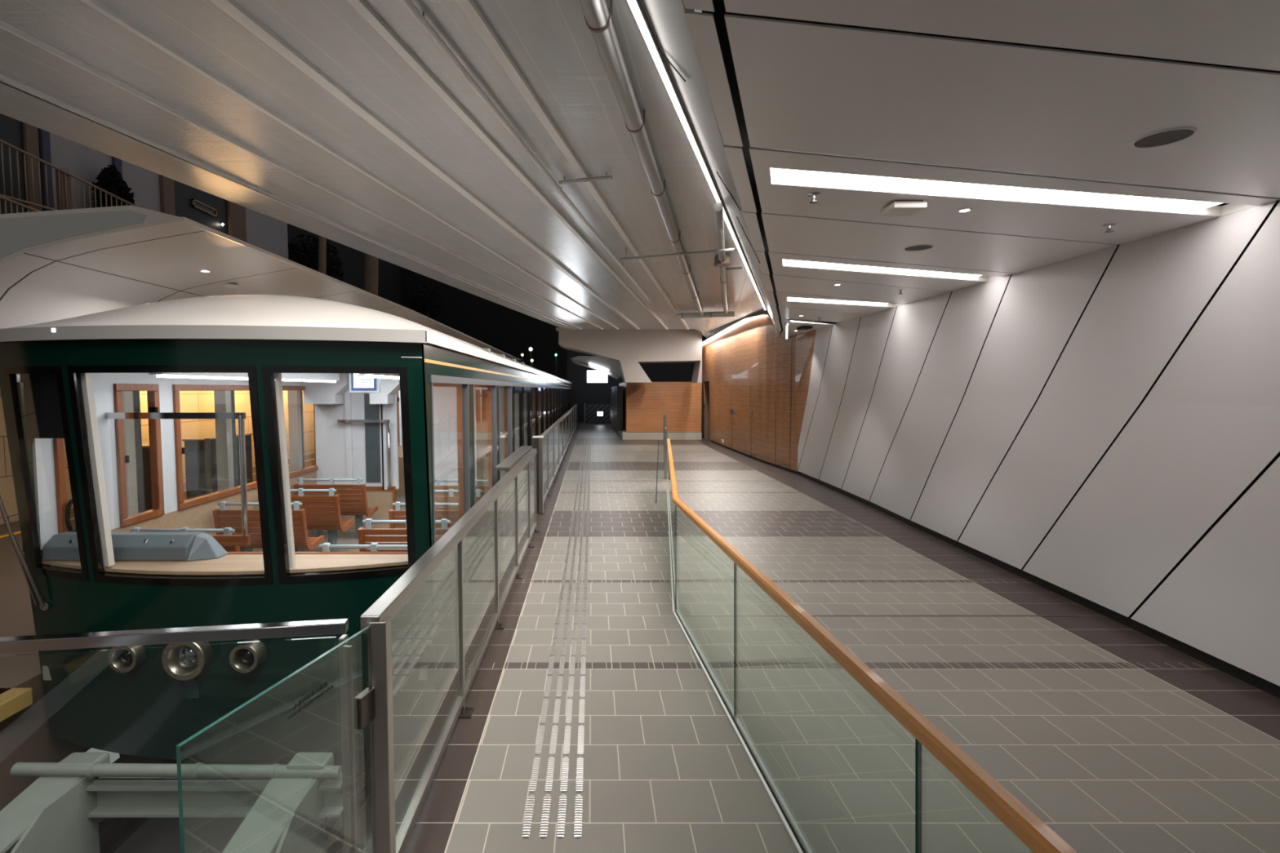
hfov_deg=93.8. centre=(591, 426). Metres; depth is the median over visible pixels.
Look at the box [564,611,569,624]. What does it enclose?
bar
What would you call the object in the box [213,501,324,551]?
slatted bench
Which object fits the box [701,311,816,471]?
wall
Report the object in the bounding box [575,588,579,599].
bar
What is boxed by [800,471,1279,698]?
baseboard
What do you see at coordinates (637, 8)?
strip light
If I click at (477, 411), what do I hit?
ground
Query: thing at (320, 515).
slatted bench
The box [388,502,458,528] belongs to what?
slatted bench
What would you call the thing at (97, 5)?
trim
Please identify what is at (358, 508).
slatted bench
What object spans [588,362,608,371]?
strip light
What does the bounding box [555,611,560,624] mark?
bar
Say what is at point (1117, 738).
floor
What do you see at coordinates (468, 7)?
trim
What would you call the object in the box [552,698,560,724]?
bar
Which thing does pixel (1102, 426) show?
wall
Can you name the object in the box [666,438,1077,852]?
glass balustrade
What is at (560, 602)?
bar
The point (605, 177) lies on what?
pipe
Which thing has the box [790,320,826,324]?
light
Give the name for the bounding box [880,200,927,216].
sensor box
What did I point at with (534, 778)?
bar
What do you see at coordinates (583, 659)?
bar
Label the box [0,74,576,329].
trim
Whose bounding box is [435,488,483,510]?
slatted bench
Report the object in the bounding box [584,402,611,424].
gate
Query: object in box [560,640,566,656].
bar
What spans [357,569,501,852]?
platform
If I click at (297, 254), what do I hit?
tree
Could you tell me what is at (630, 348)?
wall
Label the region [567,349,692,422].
wall
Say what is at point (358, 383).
monitor
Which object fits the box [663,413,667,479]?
steel railing
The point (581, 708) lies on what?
bar
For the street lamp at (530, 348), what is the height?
5.320 m
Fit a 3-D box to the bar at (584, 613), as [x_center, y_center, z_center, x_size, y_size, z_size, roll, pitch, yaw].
[-0.062,1.636,5.114,0.034,0.006,0.278,0,4,0]
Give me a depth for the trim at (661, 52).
4.37 m
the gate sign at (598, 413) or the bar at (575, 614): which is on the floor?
the bar at (575, 614)
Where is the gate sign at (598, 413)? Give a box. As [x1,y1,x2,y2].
[596,411,603,416]
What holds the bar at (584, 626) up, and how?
on the floor
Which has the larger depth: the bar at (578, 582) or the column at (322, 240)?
the column at (322, 240)
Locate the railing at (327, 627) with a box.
[0,618,348,852]
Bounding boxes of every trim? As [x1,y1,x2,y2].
[0,19,603,329]
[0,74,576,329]
[80,0,618,329]
[454,0,688,329]
[657,47,781,334]
[731,359,791,468]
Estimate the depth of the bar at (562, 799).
2.72 m
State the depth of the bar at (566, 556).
6.88 m
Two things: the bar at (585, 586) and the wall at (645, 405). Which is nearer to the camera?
the bar at (585, 586)
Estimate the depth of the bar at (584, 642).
4.50 m
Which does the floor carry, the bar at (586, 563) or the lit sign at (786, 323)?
the bar at (586, 563)
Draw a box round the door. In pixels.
[703,381,711,441]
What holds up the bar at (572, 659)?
on the floor
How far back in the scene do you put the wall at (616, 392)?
24.38 m
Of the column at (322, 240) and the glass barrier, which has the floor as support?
the glass barrier
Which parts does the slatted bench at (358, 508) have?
frame, leg, backrest, leg, frame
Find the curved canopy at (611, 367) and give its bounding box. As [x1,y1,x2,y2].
[570,355,621,378]
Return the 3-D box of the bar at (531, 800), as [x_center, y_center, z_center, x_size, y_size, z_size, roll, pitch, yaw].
[-0.290,1.782,2.735,0.034,0.006,0.278,0,4,0]
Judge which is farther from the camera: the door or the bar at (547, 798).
the door
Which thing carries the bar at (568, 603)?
on the floor
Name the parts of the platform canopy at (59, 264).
fascia panel, edge trim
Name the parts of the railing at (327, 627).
rail, post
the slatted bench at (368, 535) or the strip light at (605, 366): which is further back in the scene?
the strip light at (605, 366)
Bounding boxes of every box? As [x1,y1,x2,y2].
[796,325,812,329]
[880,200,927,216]
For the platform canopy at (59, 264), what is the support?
on the column at (131, 399)
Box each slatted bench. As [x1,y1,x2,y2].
[129,527,239,551]
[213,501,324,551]
[257,488,354,551]
[293,477,377,538]
[319,542,407,551]
[357,518,450,551]
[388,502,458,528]
[434,478,488,502]
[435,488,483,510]
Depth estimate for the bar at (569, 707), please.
3.61 m
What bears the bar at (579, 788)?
on the floor
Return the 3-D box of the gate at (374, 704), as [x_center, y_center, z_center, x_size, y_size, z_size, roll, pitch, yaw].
[-0.881,1.277,1.837,0.078,1.125,0.811,1,4,18]
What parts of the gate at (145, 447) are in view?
lid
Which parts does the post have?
post, post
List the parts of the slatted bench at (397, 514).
frame, backrest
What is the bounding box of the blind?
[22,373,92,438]
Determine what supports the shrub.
on the hill
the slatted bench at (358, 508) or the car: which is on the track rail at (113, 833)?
the car
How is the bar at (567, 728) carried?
on the floor
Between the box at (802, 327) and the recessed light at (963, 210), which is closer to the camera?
the recessed light at (963, 210)
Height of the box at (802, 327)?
0.050 m
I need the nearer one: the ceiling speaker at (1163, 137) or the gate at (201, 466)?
the ceiling speaker at (1163, 137)
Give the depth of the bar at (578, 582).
6.00 m
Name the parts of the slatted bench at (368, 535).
frame, backrest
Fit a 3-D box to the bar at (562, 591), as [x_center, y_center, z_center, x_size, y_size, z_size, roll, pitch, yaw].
[-0.290,1.599,5.709,0.034,0.006,0.278,0,4,0]
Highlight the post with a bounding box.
[532,435,545,514]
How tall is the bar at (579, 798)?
0.006 m
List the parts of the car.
wiper arm, wood frame, post, wood frame, cab screen rail, wood frame, panel, cab screen sill, cab panel, panel, interior panel, wood frame, ledge rail, grab rail, dark pane, wood frame, wood trim, wood frame, wood trim, wood frame, panel, rail, wood trim, door, pane, pane, door, pane, pane, pane, pane, pane, pane, pane, pane, pane, pane, door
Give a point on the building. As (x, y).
(153, 191)
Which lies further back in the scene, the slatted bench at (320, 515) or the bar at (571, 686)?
the slatted bench at (320, 515)
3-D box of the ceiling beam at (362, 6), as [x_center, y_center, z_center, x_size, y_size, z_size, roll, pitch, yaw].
[-0.361,-2.480,7.061,0.060,0.050,26.629,1,4,12]
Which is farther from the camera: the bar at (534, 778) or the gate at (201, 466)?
the gate at (201, 466)
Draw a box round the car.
[0,294,572,774]
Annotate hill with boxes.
[287,223,803,410]
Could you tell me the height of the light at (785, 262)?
0.069 m
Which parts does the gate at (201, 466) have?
lid, post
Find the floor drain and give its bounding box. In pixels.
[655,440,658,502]
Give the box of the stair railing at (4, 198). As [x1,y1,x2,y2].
[0,195,40,213]
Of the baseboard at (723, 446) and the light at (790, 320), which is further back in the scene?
the baseboard at (723, 446)
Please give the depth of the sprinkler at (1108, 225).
4.51 m
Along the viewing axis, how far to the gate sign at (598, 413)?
33.91 m
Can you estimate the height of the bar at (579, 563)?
0.006 m
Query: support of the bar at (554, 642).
on the floor
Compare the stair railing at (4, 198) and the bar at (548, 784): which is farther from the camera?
the stair railing at (4, 198)
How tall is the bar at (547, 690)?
0.006 m
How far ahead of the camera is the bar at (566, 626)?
4.80 m
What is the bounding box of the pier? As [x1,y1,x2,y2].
[54,168,71,209]
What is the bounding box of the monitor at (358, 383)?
[349,373,380,392]
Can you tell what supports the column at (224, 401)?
on the wall at (25, 736)
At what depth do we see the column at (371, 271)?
32.15 m
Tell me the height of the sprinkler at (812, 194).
0.054 m
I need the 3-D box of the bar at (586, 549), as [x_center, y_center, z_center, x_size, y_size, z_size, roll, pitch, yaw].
[-0.062,1.508,7.196,0.034,0.006,0.278,0,4,0]
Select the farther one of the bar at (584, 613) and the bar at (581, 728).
the bar at (584, 613)
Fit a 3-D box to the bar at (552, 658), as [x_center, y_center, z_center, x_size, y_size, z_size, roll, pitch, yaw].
[-0.290,1.691,4.222,0.034,0.006,0.278,0,4,0]
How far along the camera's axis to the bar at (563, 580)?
5.99 m
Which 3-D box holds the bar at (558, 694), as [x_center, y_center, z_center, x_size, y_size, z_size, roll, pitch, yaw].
[-0.213,1.709,3.924,0.034,0.006,0.278,0,4,0]
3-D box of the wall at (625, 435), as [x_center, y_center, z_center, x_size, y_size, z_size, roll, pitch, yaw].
[2.750,0.170,26.711,3.088,0.285,6.700,0,4,0]
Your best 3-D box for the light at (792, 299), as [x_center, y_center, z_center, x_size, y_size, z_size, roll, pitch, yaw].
[3.613,-1.815,8.550,2.165,0.069,0.314,-1,4,-19]
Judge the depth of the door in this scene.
23.70 m
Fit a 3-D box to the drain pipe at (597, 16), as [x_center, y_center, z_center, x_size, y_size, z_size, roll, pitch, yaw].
[0.502,-2.294,5.213,0.148,0.160,21.212,1,4,13]
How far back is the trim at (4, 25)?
4.64 m
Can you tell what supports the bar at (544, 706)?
on the floor
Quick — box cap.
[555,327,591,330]
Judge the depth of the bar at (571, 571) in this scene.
6.29 m
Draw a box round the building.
[0,113,288,258]
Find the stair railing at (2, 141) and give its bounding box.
[0,138,137,210]
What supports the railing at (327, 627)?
on the floor
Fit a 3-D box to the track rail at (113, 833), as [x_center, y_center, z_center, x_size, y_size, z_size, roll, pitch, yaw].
[-3.280,2.003,16.404,0.140,0.190,29.500,0,4,0]
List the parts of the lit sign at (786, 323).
blade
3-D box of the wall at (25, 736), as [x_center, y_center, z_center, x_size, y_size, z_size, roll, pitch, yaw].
[-6.695,1.401,17.118,5.410,0.804,46.000,0,4,0]
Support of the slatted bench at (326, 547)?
on the car
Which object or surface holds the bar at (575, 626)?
on the floor
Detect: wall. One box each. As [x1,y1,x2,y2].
[0,390,315,524]
[0,420,478,811]
[558,328,702,382]
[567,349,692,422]
[610,386,622,431]
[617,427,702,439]
[618,382,702,431]
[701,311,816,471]
[797,200,1279,686]
[804,195,1279,333]
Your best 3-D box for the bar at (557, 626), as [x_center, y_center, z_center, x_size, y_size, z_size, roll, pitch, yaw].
[-0.290,1.654,4.816,0.034,0.006,0.278,0,4,0]
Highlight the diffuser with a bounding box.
[787,297,888,303]
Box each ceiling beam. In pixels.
[209,0,639,329]
[346,0,667,329]
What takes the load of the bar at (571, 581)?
on the floor
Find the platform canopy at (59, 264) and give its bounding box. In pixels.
[0,204,520,360]
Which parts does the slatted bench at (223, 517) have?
frame, leg, backrest, seat, leg, frame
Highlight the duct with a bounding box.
[713,201,728,313]
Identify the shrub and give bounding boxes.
[90,164,134,207]
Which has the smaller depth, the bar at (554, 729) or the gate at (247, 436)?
the bar at (554, 729)
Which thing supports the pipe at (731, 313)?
attached to the ceiling at (551, 43)
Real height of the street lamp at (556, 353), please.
4.818 m
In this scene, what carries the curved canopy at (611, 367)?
on the wall at (645, 405)
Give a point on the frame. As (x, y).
(284, 808)
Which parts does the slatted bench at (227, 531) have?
backrest, frame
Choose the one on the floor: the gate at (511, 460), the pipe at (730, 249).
the gate at (511, 460)
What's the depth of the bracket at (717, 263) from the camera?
9.09 m
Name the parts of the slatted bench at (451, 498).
backrest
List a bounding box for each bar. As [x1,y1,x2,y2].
[521,795,534,839]
[528,756,540,792]
[534,725,544,755]
[539,698,548,724]
[539,795,551,839]
[543,675,551,697]
[544,756,555,792]
[546,656,554,675]
[549,725,558,755]
[550,640,556,656]
[552,624,559,639]
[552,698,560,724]
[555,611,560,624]
[555,675,563,697]
[556,795,566,839]
[557,599,562,610]
[558,656,564,675]
[559,588,564,599]
[560,578,565,588]
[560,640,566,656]
[560,756,568,792]
[562,570,566,578]
[562,624,568,639]
[563,725,571,755]
[564,555,568,562]
[564,562,567,570]
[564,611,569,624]
[565,599,570,610]
[565,698,573,724]
[567,588,572,599]
[567,675,573,697]
[568,578,573,588]
[569,570,573,578]
[569,656,575,675]
[570,562,574,569]
[570,639,576,656]
[571,555,575,562]
[572,624,577,639]
[573,611,577,624]
[573,795,582,839]
[574,599,578,610]
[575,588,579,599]
[575,756,583,792]
[576,578,580,588]
[577,562,581,570]
[577,570,580,578]
[577,725,584,755]
[578,555,582,562]
[578,698,584,724]
[579,675,585,697]
[580,656,586,675]
[581,639,586,655]
[582,599,586,610]
[582,611,586,624]
[582,624,586,639]
[583,578,587,588]
[583,588,587,599]
[584,562,587,570]
[584,570,587,578]
[585,548,588,555]
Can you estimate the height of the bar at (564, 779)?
0.006 m
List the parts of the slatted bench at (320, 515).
backrest, leg, frame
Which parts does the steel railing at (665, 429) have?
post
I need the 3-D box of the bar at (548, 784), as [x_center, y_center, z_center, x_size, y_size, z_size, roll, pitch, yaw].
[-0.213,1.764,3.032,0.034,0.006,0.278,0,4,0]
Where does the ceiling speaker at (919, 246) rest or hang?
attached to the ceiling at (807, 87)
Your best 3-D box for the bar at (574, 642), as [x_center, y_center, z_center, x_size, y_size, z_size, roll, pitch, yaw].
[-0.138,1.673,4.519,0.034,0.006,0.278,0,4,0]
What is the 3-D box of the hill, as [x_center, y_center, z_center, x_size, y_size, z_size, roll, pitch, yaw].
[5.000,-6.797,20.121,50.000,17.000,81.000,0,4,0]
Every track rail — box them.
[97,760,208,852]
[324,768,371,852]
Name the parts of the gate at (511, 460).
rail, plate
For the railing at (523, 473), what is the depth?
3.55 m
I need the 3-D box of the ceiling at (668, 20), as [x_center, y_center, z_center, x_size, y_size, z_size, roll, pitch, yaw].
[1.013,-1.941,4.771,0.529,0.790,22.812,1,4,19]
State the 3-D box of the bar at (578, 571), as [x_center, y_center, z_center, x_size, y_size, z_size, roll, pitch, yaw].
[-0.138,1.563,6.304,0.034,0.006,0.278,0,4,0]
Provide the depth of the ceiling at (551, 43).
4.74 m
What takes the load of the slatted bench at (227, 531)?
on the car
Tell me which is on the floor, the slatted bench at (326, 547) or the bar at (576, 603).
the bar at (576, 603)
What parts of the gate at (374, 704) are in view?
gate post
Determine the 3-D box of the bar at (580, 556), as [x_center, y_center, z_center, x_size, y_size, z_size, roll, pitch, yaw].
[-0.138,1.526,6.899,0.034,0.006,0.278,0,4,0]
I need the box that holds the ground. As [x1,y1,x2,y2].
[475,410,485,420]
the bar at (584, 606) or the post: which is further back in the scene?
the post
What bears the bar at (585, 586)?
on the floor
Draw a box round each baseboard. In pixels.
[702,435,799,475]
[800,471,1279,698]
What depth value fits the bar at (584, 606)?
5.39 m
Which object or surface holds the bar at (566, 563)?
on the floor
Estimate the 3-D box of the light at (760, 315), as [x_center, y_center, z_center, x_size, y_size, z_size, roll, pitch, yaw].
[4.350,-3.118,19.745,0.195,0.248,8.805,0,4,-1]
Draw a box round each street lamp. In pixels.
[528,346,532,366]
[555,353,556,376]
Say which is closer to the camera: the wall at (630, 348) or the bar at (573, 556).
the bar at (573, 556)
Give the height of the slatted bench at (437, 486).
0.825 m
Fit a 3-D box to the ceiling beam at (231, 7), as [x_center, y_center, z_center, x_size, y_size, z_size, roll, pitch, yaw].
[-1.118,-2.480,7.061,0.085,0.050,26.549,1,4,12]
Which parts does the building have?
pane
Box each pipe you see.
[558,172,612,184]
[578,0,703,316]
[620,248,737,260]
[675,311,734,318]
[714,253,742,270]
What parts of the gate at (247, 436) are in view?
lid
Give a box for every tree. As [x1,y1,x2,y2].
[288,233,344,281]
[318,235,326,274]
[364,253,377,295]
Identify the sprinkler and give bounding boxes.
[807,191,821,204]
[1102,222,1116,232]
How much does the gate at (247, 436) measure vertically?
1.150 m
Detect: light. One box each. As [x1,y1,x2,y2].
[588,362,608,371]
[626,0,767,311]
[702,314,767,344]
[769,168,1260,215]
[782,259,1001,280]
[786,297,902,306]
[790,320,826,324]
[956,208,972,212]
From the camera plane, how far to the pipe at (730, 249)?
8.31 m
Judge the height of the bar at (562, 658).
0.006 m
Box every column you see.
[121,391,145,515]
[213,391,237,491]
[287,391,304,471]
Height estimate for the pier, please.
2.681 m
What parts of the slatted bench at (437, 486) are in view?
backrest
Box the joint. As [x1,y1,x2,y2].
[681,615,1078,616]
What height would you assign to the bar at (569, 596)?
0.006 m
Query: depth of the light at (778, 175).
3.90 m
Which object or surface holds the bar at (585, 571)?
on the floor
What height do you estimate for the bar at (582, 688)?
0.006 m
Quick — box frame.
[0,752,342,852]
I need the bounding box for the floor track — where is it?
[4,757,404,852]
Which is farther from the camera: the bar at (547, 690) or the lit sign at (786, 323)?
the lit sign at (786, 323)
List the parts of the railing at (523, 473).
post, rail, post, rail, post, pane, post, pane, post, pane, post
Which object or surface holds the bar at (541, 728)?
on the floor
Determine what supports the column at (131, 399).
on the wall at (25, 736)
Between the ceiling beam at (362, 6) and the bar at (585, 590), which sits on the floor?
the bar at (585, 590)
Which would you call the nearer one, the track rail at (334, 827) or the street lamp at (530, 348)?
the track rail at (334, 827)
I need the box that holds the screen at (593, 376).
[586,369,607,382]
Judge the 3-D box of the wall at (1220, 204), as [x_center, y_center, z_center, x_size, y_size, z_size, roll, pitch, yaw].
[4.563,-0.032,3.779,0.370,3.500,19.560,0,4,1]
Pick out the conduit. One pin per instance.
(411, 6)
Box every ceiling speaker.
[903,244,933,250]
[1131,126,1196,147]
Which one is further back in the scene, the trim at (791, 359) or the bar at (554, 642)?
the trim at (791, 359)
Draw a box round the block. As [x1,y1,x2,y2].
[0,688,32,722]
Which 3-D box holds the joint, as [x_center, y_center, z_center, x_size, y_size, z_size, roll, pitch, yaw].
[2.475,1.636,5.153,3.450,0.004,0.015,0,4,0]
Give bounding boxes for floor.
[362,422,1279,852]
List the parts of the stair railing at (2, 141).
rail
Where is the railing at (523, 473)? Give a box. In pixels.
[360,448,540,852]
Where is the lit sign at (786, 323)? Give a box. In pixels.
[785,322,788,338]
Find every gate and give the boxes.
[142,443,152,511]
[176,616,395,852]
[182,437,217,499]
[235,433,253,486]
[494,445,531,572]
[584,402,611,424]
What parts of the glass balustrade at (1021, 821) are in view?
pane, pane, pane, pane, pane, pane, pane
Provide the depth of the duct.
7.94 m
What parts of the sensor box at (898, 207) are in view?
plate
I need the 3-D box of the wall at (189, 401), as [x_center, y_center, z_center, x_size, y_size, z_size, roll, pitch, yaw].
[-9.200,-0.663,16.490,0.400,3.400,27.000,0,4,0]
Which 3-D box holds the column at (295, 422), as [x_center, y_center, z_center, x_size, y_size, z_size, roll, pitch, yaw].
[-6.600,-0.119,13.344,0.200,2.700,0.340,0,4,0]
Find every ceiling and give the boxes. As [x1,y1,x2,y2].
[0,0,768,338]
[642,0,779,337]
[682,0,1279,337]
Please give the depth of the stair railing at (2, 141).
13.33 m
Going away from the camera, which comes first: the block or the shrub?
the block
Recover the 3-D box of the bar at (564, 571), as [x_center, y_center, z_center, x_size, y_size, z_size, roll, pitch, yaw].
[-0.290,1.563,6.304,0.034,0.006,0.278,0,4,0]
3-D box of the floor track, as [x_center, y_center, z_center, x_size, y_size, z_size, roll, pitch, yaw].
[-2.480,2.176,17.166,3.020,0.250,46.000,0,4,0]

